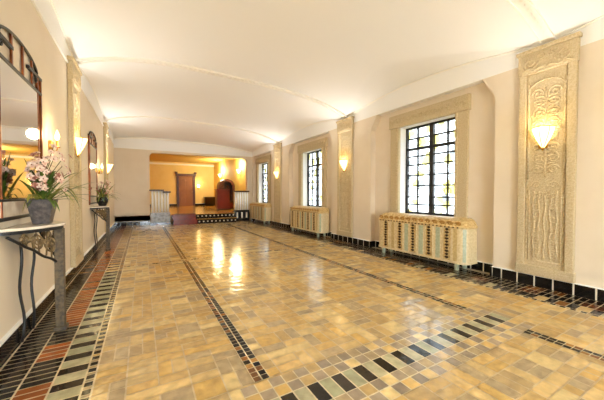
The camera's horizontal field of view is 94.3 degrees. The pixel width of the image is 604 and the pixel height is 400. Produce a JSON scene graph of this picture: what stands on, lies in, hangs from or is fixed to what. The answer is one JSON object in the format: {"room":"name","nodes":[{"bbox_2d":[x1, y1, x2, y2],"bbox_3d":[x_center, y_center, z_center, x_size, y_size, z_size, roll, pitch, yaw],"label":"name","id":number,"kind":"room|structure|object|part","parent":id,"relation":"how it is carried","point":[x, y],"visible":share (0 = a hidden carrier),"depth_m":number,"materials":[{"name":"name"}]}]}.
{"room":"building lobby","nodes":[
{"label":"building lobby","id":0,"kind":"room"},
{"bbox_2d":[0,0,114,339],"bbox_3d":[-3.111,-0.796,3.302,0.250,3.950,17.650,-1,1,-30],"label":"wall","id":1,"kind":"structure","parent":0,"point":[21,17],"depth_m":3.19,"materials":[{"name":"paint"}]},
{"bbox_2d":[0,24,42,221],"bbox_3d":[-2.471,-0.611,2.468,0.027,1.566,1.140,-1,1,-30],"label":"wall mirror","id":2,"kind":"object","parent":1,"relation":"attached to","point":[21,127],"visible":0.86,"depth_m":2.35,"materials":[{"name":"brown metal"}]},
{"bbox_3d":[-2.285,-1.239,2.129,0.026,0.032,0.390,-1,1,-30],"label":"rail","id":3,"kind":"part","parent":2,"relation":"part of","materials":[{"name":"black metal"}]},
{"bbox_3d":[-2.475,0.069,2.481,0.014,0.145,1.100,-1,1,-30],"label":"marble panel","id":4,"kind":"part","parent":2,"relation":"part of","materials":[{"name":"beige stone"}]},
{"bbox_3d":[-2.471,0.142,2.484,0.026,0.029,1.120,-1,1,-30],"label":"cross rail","id":5,"kind":"part","parent":2,"relation":"part of","materials":[{"name":"black metal"}]},
{"bbox_3d":[-2.471,-0.003,2.481,0.026,0.021,1.120,-1,1,-30],"label":"cross rail","id":6,"kind":"part","parent":2,"relation":"part of","materials":[{"name":"black metal"}]},
{"bbox_2d":[0,57,38,198],"bbox_3d":[-2.474,-0.548,2.468,0.016,1.090,0.880,-1,1,-30],"label":"mirror glass","id":7,"kind":"object","parent":2,"relation":"on","point":[19,99],"depth_m":2.35,"materials":[{"name":"clear mirror"}]},
{"bbox_3d":[-2.471,-1.093,2.458,0.026,0.027,1.120,-1,1,-30],"label":"cross rail","id":8,"kind":"part","parent":2,"relation":"part of","materials":[{"name":"black metal"}]},
{"bbox_3d":[-2.657,-1.253,2.780,0.026,0.032,0.390,-1,1,-30],"label":"rail","id":9,"kind":"part","parent":2,"relation":"part of","materials":[{"name":"black metal"}]},
{"bbox_2d":[48,131,59,150],"bbox_3d":[-2.897,-0.690,3.260,0.132,0.260,0.070,-1,1,-30],"label":"candle sconce","id":10,"kind":"object","parent":1,"relation":"attached to","point":[56,136],"visible":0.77,"depth_m":3.26,"materials":[{"name":"gold metal"}]},
{"bbox_3d":[-2.924,-0.627,3.246,0.070,0.135,0.070,-1,1,-30],"label":"plate","id":11,"kind":"part","parent":10,"relation":"part of","materials":[{"name":"gold metal"}]},
{"bbox_3d":[-2.866,-0.758,3.276,0.048,0.124,0.048,-1,1,-30],"label":"bulb","id":12,"kind":"part","parent":10,"relation":"part of","materials":[{"name":"white glass"}]},
{"bbox_2d":[0,222,115,366],"bbox_3d":[-2.976,1.097,3.391,0.035,0.162,17.200,-1,1,-30],"label":"baseboard","id":13,"kind":"structure","parent":1,"relation":"attached to","point":[9,342],"depth_m":2.71,"materials":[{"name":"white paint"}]},
{"bbox_2d":[31,0,113,143],"bbox_3d":[-2.982,-1.990,3.322,0.021,0.027,17.200,-1,1,-30],"label":"trim","id":14,"kind":"structure","parent":1,"relation":"attached to","point":[32,1],"depth_m":3.48,"materials":[{"name":"white paint"}]},
{"bbox_2d":[67,55,83,267],"bbox_3d":[-3.536,-0.553,4.395,0.087,3.111,0.660,-1,1,-30],"label":"carved pilaster","id":15,"kind":"object","parent":1,"relation":"attached to","point":[74,74],"visible":0.94,"depth_m":4.19,"materials":[{"name":"stone"}]},
{"bbox_3d":[-3.543,-0.996,4.382,0.023,1.346,0.399,-1,1,-30],"label":"arch molding","id":16,"kind":"part","parent":15,"relation":"part of","materials":[{"name":"stone"}]},
{"bbox_2d":[75,137,87,157],"bbox_3d":[-3.462,-0.815,4.409,0.151,0.310,0.268,-1,1,-30],"label":"wall sconce","id":17,"kind":"object","parent":15,"relation":"attached to","point":[80,142],"visible":1,"depth_m":4.34,"materials":[{"name":"white glass"}]},
{"bbox_2d":[50,0,113,137],"bbox_3d":[-3.391,-2.332,4.026,0.026,0.229,15.364,-1,1,-30],"label":"trim","id":18,"kind":"structure","parent":1,"relation":"attached to","point":[51,1],"depth_m":4.16,"materials":[{"name":"white paint"}]},
{"bbox_2d":[88,131,97,204],"bbox_3d":[-4.545,-0.689,6.097,0.027,1.566,1.140,-1,1,-30],"label":"wall mirror","id":19,"kind":"object","parent":1,"relation":"attached to","point":[92,149],"visible":0.98,"depth_m":5.97,"materials":[{"name":"black metal"}]},
{"bbox_2d":[90,144,96,195],"bbox_3d":[-4.548,-0.626,6.096,0.016,1.090,0.880,-1,1,-30],"label":"mirror glass","id":20,"kind":"object","parent":19,"relation":"on","point":[93,159],"depth_m":6.08,"materials":[{"name":"silver metal"}]},
{"bbox_3d":[-4.549,-0.008,6.109,0.014,0.145,1.100,-1,1,-30],"label":"marble panel","id":21,"kind":"part","parent":19,"relation":"part of","materials":[{"name":"beige stone"}]},
{"bbox_2d":[103,122,108,231],"bbox_3d":[-5.705,-0.634,8.188,0.087,3.111,0.660,-1,1,-30],"label":"carved pilaster","id":22,"kind":"object","parent":1,"relation":"attached to","point":[105,127],"visible":0.61,"depth_m":7.93,"materials":[{"name":"stone"}]},
{"bbox_2d":[107,164,112,173],"bbox_3d":[-5.640,-0.896,8.220,0.151,0.310,0.268,-1,1,-30],"label":"wall sconce","id":23,"kind":"object","parent":22,"relation":"attached to","point":[109,166],"visible":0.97,"depth_m":8.16,"materials":[{"name":"white glass"}]},
{"bbox_2d":[149,161,213,203],"bbox_3d":[-9.228,-1.278,19.956,6.600,4.200,0.250,-1,1,-30],"label":"wall","id":24,"kind":"structure","parent":0,"point":[162,177],"depth_m":19.98,"materials":[{"name":"paint"}]},
{"bbox_2d":[150,203,211,206],"bbox_3d":[-9.244,0.358,19.818,5.900,0.175,0.035,-1,1,-30],"label":"baseboard","id":25,"kind":"structure","parent":24,"relation":"attached to","point":[196,204],"depth_m":20.67,"materials":[{"name":"black tile"}]},
{"bbox_2d":[150,162,213,166],"bbox_3d":[-9.233,-2.533,19.736,5.900,0.120,0.080,-1,1,-30],"label":"trim","id":26,"kind":"structure","parent":24,"relation":"attached to","point":[150,162],"depth_m":20.07,"materials":[{"name":"white paint"}]},
{"bbox_2d":[175,172,196,205],"bbox_3d":[-8.374,-0.793,20.224,1.440,2.460,0.150,-1,1,-30],"label":"door","id":27,"kind":"structure","parent":24,"relation":"in","point":[185,182],"depth_m":20.24,"materials":[{"name":"brown wood"}]},
{"bbox_3d":[-8.570,-1.111,20.128,0.330,0.900,0.012,-1,1,-30],"label":"panel","id":28,"kind":"part","parent":27,"relation":"part of","materials":[{"name":"brown wood"}]},
{"bbox_3d":[-8.570,-0.112,20.149,0.330,0.800,0.012,-1,1,-30],"label":"panel","id":29,"kind":"part","parent":27,"relation":"part of","materials":[{"name":"brown wood"}]},
{"bbox_3d":[-8.196,-1.116,20.341,0.330,0.900,0.012,-1,1,-30],"label":"panel","id":30,"kind":"part","parent":27,"relation":"part of","materials":[{"name":"brown wood"}]},
{"bbox_3d":[-8.196,-0.116,20.362,0.330,0.800,0.012,-1,1,-30],"label":"panel","id":31,"kind":"part","parent":27,"relation":"part of","materials":[{"name":"brown wood"}]},
{"bbox_2d":[113,139,251,221],"bbox_3d":[-4.904,-0.989,12.313,5.980,3.950,0.280,-1,1,-30],"label":"wall","id":32,"kind":"structure","parent":0,"point":[124,149],"depth_m":11.26,"materials":[{"name":"paint"}]},
{"bbox_2d":[122,160,143,214],"bbox_3d":[-6.707,-0.488,11.125,0.720,2.160,0.015,-1,1,-30],"label":"trim","id":33,"kind":"structure","parent":32,"relation":"attached to","point":[122,160],"depth_m":11.09,"materials":[{"name":"paint"}]},
{"bbox_2d":[116,221,149,225],"bbox_3d":[-6.724,0.929,11.134,1.210,0.165,0.035,-1,1,-30],"label":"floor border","id":34,"kind":"structure","parent":32,"relation":"attached to","point":[128,223],"depth_m":11.11,"materials":[{"name":"grey tile"}]},
{"bbox_2d":[113,137,252,153],"bbox_3d":[-4.819,-2.368,12.136,5.593,0.354,0.070,-1,1,-30],"label":"trim","id":35,"kind":"structure","parent":32,"relation":"attached to","point":[119,137],"depth_m":11.87,"materials":[{"name":"white paint"}]},
{"bbox_2d":[116,205,249,222],"bbox_3d":[-7.058,0.713,16.199,6.200,0.380,9.100,-1,1,-30],"label":"floor","id":36,"kind":"structure","parent":0,"point":[172,209],"depth_m":14.77,"materials":[{"name":"brown tile"}]},
{"bbox_2d":[204,197,214,205],"bbox_3d":[-6.840,0.096,20.745,0.820,0.660,0.560,-1,1,-30],"label":"base cabinet","id":37,"kind":"object","parent":36,"relation":"on","point":[207,200],"visible":0.8,"depth_m":20.50,"materials":[{"name":"brown wood"}]},
{"bbox_3d":[-6.878,0.092,20.429,0.340,0.480,0.012,-1,1,-30],"label":"cabinet door","id":38,"kind":"part","parent":37,"relation":"part of","materials":[{"name":"brown wood"}]},
{"bbox_2d":[214,189,229,209],"bbox_3d":[-4.341,-0.022,15.259,0.720,1.130,0.560,-1,1,-30],"label":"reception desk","id":39,"kind":"object","parent":36,"relation":"on","point":[222,196],"visible":1,"depth_m":15.04,"materials":[{"name":"red wood"}]},
{"bbox_3d":[-4.353,-0.030,14.957,0.240,0.800,0.012,-1,1,-30],"label":"panel","id":40,"kind":"part","parent":39,"relation":"part of","materials":[{"name":"red wood"}]},
{"bbox_3d":[-4.075,-0.034,15.116,0.240,0.800,0.012,-1,1,-30],"label":"panel","id":41,"kind":"part","parent":39,"relation":"part of","materials":[{"name":"red wood"}]},
{"bbox_2d":[149,153,234,163],"bbox_3d":[-7.082,-2.497,16.174,6.600,0.600,8.800,-1,1,-30],"label":"ceiling","id":42,"kind":"structure","parent":0,"point":[153,157],"depth_m":17.91,"materials":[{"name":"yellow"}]},
{"bbox_2d":[214,159,245,205],"bbox_3d":[-4.470,-1.228,17.625,0.250,4.200,8.520,-1,1,-30],"label":"wall","id":43,"kind":"structure","parent":0,"point":[228,168],"depth_m":16.86,"materials":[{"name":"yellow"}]},
{"bbox_2d":[217,179,234,208],"bbox_3d":[-4.413,-0.338,16.225,0.900,1.720,0.520,-1,1,-30],"label":"doorway","id":44,"kind":"object","parent":43,"relation":"in","point":[226,183],"visible":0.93,"depth_m":16.20,"materials":[{"name":"brown wood"}]},
{"bbox_3d":[-4.532,-0.272,16.435,0.660,1.580,0.040,-1,1,-30],"label":"panel","id":45,"kind":"part","parent":44,"relation":"part of","materials":[{"name":"brown wood"}]},
{"bbox_2d":[0,220,603,399],"bbox_3d":[-0.438,1.148,4.843,6.480,0.008,17.800,-1,1,-30],"label":"floor","id":46,"kind":"structure","parent":0,"point":[249,309],"depth_m":2.66,"materials":[{"name":"tile"}]},
{"bbox_2d":[0,221,68,342],"bbox_3d":[-2.322,0.704,2.524,0.314,0.985,0.858,-1,1,-30],"label":"console table","id":47,"kind":"object","parent":46,"relation":"on","point":[55,241],"visible":0.99,"depth_m":2.53,"materials":[{"name":"grey metal"}]},
{"bbox_3d":[-2.351,0.781,2.348,0.041,0.834,0.056,-1,1,-30],"label":"leg","id":48,"kind":"part","parent":47,"relation":"part of","materials":[{"name":"black metal"}]},
{"bbox_3d":[-2.490,0.776,2.591,0.041,0.834,0.056,-1,1,-30],"label":"leg","id":49,"kind":"part","parent":47,"relation":"part of","materials":[{"name":"black metal"}]},
{"bbox_2d":[19,144,99,223],"bbox_3d":[-2.271,-0.143,2.522,0.651,0.701,0.690,0,1,17],"label":"potted plant","id":50,"kind":"object","parent":47,"relation":"on","point":[41,209],"visible":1,"depth_m":2.42,"materials":[{"name":"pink plant"}]},
{"bbox_3d":[-2.311,0.101,2.495,0.183,0.215,0.183,-1,1,-30],"label":"pot","id":51,"kind":"part","parent":50,"relation":"part of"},
{"bbox_3d":[-2.227,0.707,2.579,0.068,0.895,0.068,-1,1,-30],"label":"leg","id":52,"kind":"part","parent":47,"relation":"part of","materials":[{"name":"grey stone"}]},
{"bbox_2d":[90,206,110,251],"bbox_3d":[-4.400,0.626,6.162,0.314,0.985,0.858,-1,1,-30],"label":"console table","id":53,"kind":"object","parent":46,"relation":"on","point":[105,213],"visible":1,"depth_m":6.18,"materials":[{"name":"black metal"}]},
{"bbox_3d":[-4.430,0.703,5.985,0.041,0.834,0.056,-1,1,-30],"label":"leg","id":54,"kind":"part","parent":53,"relation":"part of","materials":[{"name":"black metal"}]},
{"bbox_3d":[-4.569,0.698,6.228,0.041,0.834,0.056,-1,1,-30],"label":"leg","id":55,"kind":"part","parent":53,"relation":"part of","materials":[{"name":"black metal"}]},
{"bbox_2d":[94,179,121,205],"bbox_3d":[-4.301,-0.169,6.244,0.491,0.593,0.808,-1,1,-30],"label":"potted plant","id":56,"kind":"object","parent":53,"relation":"on","point":[103,200],"visible":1,"depth_m":6.12,"materials":[{"name":"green plant"}]},
{"bbox_3d":[-4.411,0.034,6.189,0.220,0.190,0.220,-1,1,-30],"label":"pot","id":57,"kind":"part","parent":56,"relation":"part of","materials":[{"name":"black"}]},
{"bbox_3d":[-4.306,0.629,6.216,0.068,0.895,0.068,-1,1,-30],"label":"leg","id":58,"kind":"part","parent":53,"relation":"part of","materials":[{"name":"grey stone"}]},
{"bbox_2d":[149,189,170,224],"bbox_3d":[-5.815,0.289,11.486,0.770,1.430,0.280,-1,1,-30],"label":"balustrade","id":59,"kind":"object","parent":46,"relation":"on","point":[159,214],"visible":1,"depth_m":11.39,"materials":[{"name":"grey stone"}]},
{"bbox_3d":[-5.815,0.069,11.481,0.670,0.870,0.140,-1,1,-30],"label":"panel","id":60,"kind":"part","parent":59,"relation":"part of","materials":[{"name":"beige tile"}]},
{"bbox_2d":[170,212,236,224],"bbox_3d":[-4.206,0.785,12.127,2.650,0.410,0.799,-1,1,-30],"label":"entrance steps","id":61,"kind":"structure","parent":46,"relation":"on","point":[186,218],"depth_m":11.95,"materials":[{"name":"black tile"}]},
{"bbox_2d":[232,191,248,220],"bbox_3d":[-2.872,0.268,13.168,0.750,1.400,0.280,-1,1,-30],"label":"balustrade","id":62,"kind":"object","parent":46,"relation":"on","point":[241,211],"visible":0.91,"depth_m":13.07,"materials":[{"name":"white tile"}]},
{"bbox_3d":[-2.863,0.048,13.168,0.670,0.840,0.140,-1,1,-30],"label":"panel","id":63,"kind":"part","parent":62,"relation":"part of","materials":[{"name":"beige tile"}]},
{"bbox_2d":[250,202,271,223],"bbox_3d":[-1.903,0.555,12.604,0.340,0.850,1.954,-1,1,-30],"label":"radiator cover","id":64,"kind":"object","parent":46,"relation":"on","point":[258,211],"visible":1,"depth_m":11.98,"materials":[{"name":"beige tile"}]},
{"bbox_2d":[290,206,328,236],"bbox_3d":[0.171,0.633,8.976,0.340,0.850,1.954,-1,1,-30],"label":"radiator cover","id":65,"kind":"object","parent":46,"relation":"on","point":[308,218],"visible":1,"depth_m":8.50,"materials":[{"name":"beige tile"}]},
{"bbox_2d":[379,212,477,270],"bbox_3d":[2.245,0.711,5.348,0.340,0.850,1.954,-1,1,-30],"label":"radiator cover","id":66,"kind":"object","parent":46,"relation":"on","point":[449,239],"visible":1,"depth_m":4.95,"materials":[{"name":"beige metal"}]},
{"bbox_3d":[1.762,0.712,5.878,0.011,0.525,0.124,-1,1,-30],"label":"motif panel","id":67,"kind":"part","parent":66,"relation":"part of","materials":[{"name":"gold metal"}]},
{"bbox_3d":[1.945,0.719,5.559,0.011,0.525,0.124,-1,1,-30],"label":"motif panel","id":68,"kind":"part","parent":66,"relation":"part of","materials":[{"name":"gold metal"}]},
{"bbox_3d":[2.097,0.724,5.292,0.011,0.525,0.124,-1,1,-30],"label":"motif panel","id":69,"kind":"part","parent":66,"relation":"part of","materials":[{"name":"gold metal"}]},
{"bbox_3d":[2.266,0.731,4.997,0.011,0.525,0.124,-1,1,-30],"label":"motif panel","id":70,"kind":"part","parent":66,"relation":"part of","materials":[{"name":"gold metal"}]},
{"bbox_3d":[2.435,0.737,4.702,0.011,0.525,0.124,-1,1,-30],"label":"motif panel","id":71,"kind":"part","parent":66,"relation":"part of","materials":[{"name":"gold metal"}]},
{"bbox_3d":[2.546,1.089,4.606,0.050,0.125,0.050,-1,1,-30],"label":"leg","id":72,"kind":"part","parent":66,"relation":"part of","materials":[{"name":"grey metal"}]},
{"bbox_2d":[52,0,603,152],"bbox_3d":[-0.568,-2.316,4.695,5.580,0.449,17.200,-1,1,-30],"label":"ceiling","id":73,"kind":"structure","parent":0,"point":[345,55],"depth_m":4.54,"materials":[{"name":"white paint"}]},
{"bbox_2d":[252,17,603,287],"bbox_3d":[2.046,-0.859,6.249,0.470,3.950,17.650,-1,1,-30],"label":"wall","id":74,"kind":"structure","parent":0,"point":[492,83],"depth_m":4.46,"materials":[{"name":"paint"}]},
{"bbox_2d":[104,116,278,142],"bbox_3d":[-3.346,-2.414,9.556,5.560,0.500,0.160,-1,1,-30],"label":"trim","id":75,"kind":"structure","parent":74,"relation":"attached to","point":[124,116],"depth_m":9.26,"materials":[{"name":"white paint"}]},
{"bbox_2d":[75,57,347,118],"bbox_3d":[-1.268,-2.336,5.919,5.560,0.500,0.160,-1,1,-30],"label":"trim","id":76,"kind":"structure","parent":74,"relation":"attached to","point":[90,59],"depth_m":5.49,"materials":[{"name":"white paint"}]},
{"bbox_2d":[255,155,270,202],"bbox_3d":[-1.660,-0.879,12.765,0.400,2.150,1.740,-1,1,-30],"label":"window","id":77,"kind":"structure","parent":74,"relation":"in","point":[263,164],"depth_m":13.16,"materials":[{"name":"glass"}]},
{"bbox_3d":[-1.560,-0.770,12.824,0.060,1.830,1.240,-1,1,-30],"label":"sash frame","id":78,"kind":"part","parent":77,"relation":"part of","materials":[{"name":"black metal"}]},
{"bbox_3d":[-1.560,-0.775,12.824,0.008,1.760,1.160,-1,1,-30],"label":"pane","id":79,"kind":"part","parent":77,"relation":"part of","materials":[{"name":"clear glass"}]},
{"bbox_2d":[273,143,281,222],"bbox_3d":[-0.964,-0.660,10.955,0.087,3.050,0.660,-1,1,-30],"label":"carved pilaster","id":80,"kind":"object","parent":74,"relation":"attached to","point":[277,147],"visible":0.95,"depth_m":10.90,"materials":[{"name":"stone"}]},
{"bbox_2d":[297,137,327,207],"bbox_3d":[0.414,-0.801,9.136,0.400,2.150,1.740,-1,1,-30],"label":"window","id":81,"kind":"structure","parent":74,"relation":"in","point":[312,156],"depth_m":9.35,"materials":[{"name":"glass"}]},
{"bbox_3d":[0.514,-0.692,9.196,0.060,1.830,1.240,-1,1,-30],"label":"sash frame","id":82,"kind":"part","parent":81,"relation":"part of","materials":[{"name":"black metal"}]},
{"bbox_3d":[0.514,-0.697,9.195,0.008,1.760,1.160,-1,1,-30],"label":"pane","id":83,"kind":"part","parent":81,"relation":"part of","materials":[{"name":"clear glass"}]},
{"bbox_2d":[336,116,353,237],"bbox_3d":[1.115,-0.582,7.318,0.087,3.050,0.660,-1,1,-30],"label":"carved pilaster","id":84,"kind":"object","parent":74,"relation":"attached to","point":[345,127],"visible":0.94,"depth_m":7.29,"materials":[{"name":"stone"}]},
{"bbox_2d":[339,160,346,171],"bbox_3d":[1.050,-0.876,7.275,0.151,0.310,0.268,-1,1,-30],"label":"wall sconce","id":85,"kind":"object","parent":84,"relation":"attached to","point":[343,163],"visible":1,"depth_m":7.23,"materials":[{"name":"white glass"}]},
{"bbox_3d":[1.122,-1.017,7.313,0.023,1.320,0.399,-1,1,-30],"label":"arch molding","id":86,"kind":"part","parent":84,"relation":"part of","materials":[{"name":"stone"}]},
{"bbox_2d":[252,219,603,301],"bbox_3d":[1.905,1.042,6.180,0.185,0.152,17.200,-1,1,-30],"label":"baseboard","id":87,"kind":"structure","parent":74,"relation":"attached to","point":[577,289],"depth_m":3.96,"materials":[{"name":"black tile"}]},
{"bbox_2d":[389,93,470,217],"bbox_3d":[2.488,-0.723,5.508,0.400,2.150,1.740,-1,1,-30],"label":"window","id":88,"kind":"structure","parent":74,"relation":"in","point":[429,147],"depth_m":5.50,"materials":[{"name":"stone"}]},
{"bbox_3d":[2.588,-0.614,5.567,0.060,1.830,1.240,-1,1,-30],"label":"sash frame","id":89,"kind":"part","parent":88,"relation":"part of","materials":[{"name":"black metal"}]},
{"bbox_3d":[2.588,-0.619,5.567,0.008,1.760,1.160,-1,1,-30],"label":"pane","id":90,"kind":"part","parent":88,"relation":"part of","materials":[{"name":"clear glass"}]},
{"bbox_2d":[256,15,603,149],"bbox_3d":[1.440,-2.231,6.789,0.026,0.229,15.364,-1,1,-30],"label":"trim","id":91,"kind":"structure","parent":74,"relation":"attached to","point":[602,16],"depth_m":4.63,"materials":[{"name":"white paint"}]},
{"bbox_2d":[506,0,555,44],"bbox_3d":[0.811,-2.258,2.281,5.560,0.500,0.160,-1,1,-30],"label":"trim","id":92,"kind":"structure","parent":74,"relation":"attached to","point":[526,9],"depth_m":3.45,"materials":[{"name":"white paint"}]},
{"bbox_2d":[515,31,582,282],"bbox_3d":[3.194,-0.504,3.681,0.087,3.050,0.660,-1,1,-30],"label":"carved pilaster","id":93,"kind":"object","parent":74,"relation":"attached to","point":[548,73],"visible":0.95,"depth_m":3.64,"materials":[{"name":"stone"}]},
{"bbox_2d":[530,125,555,150],"bbox_3d":[3.119,-0.799,3.655,0.151,0.310,0.268,-1,1,-30],"label":"wall sconce","id":94,"kind":"object","parent":93,"relation":"attached to","point":[542,135],"visible":1,"depth_m":3.63,"materials":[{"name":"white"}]},
{"bbox_3d":[3.201,-0.939,3.675,0.023,1.320,0.399,-1,1,-30],"label":"arch molding","id":95,"kind":"part","parent":93,"relation":"part of","materials":[{"name":"stone"}]}
]}

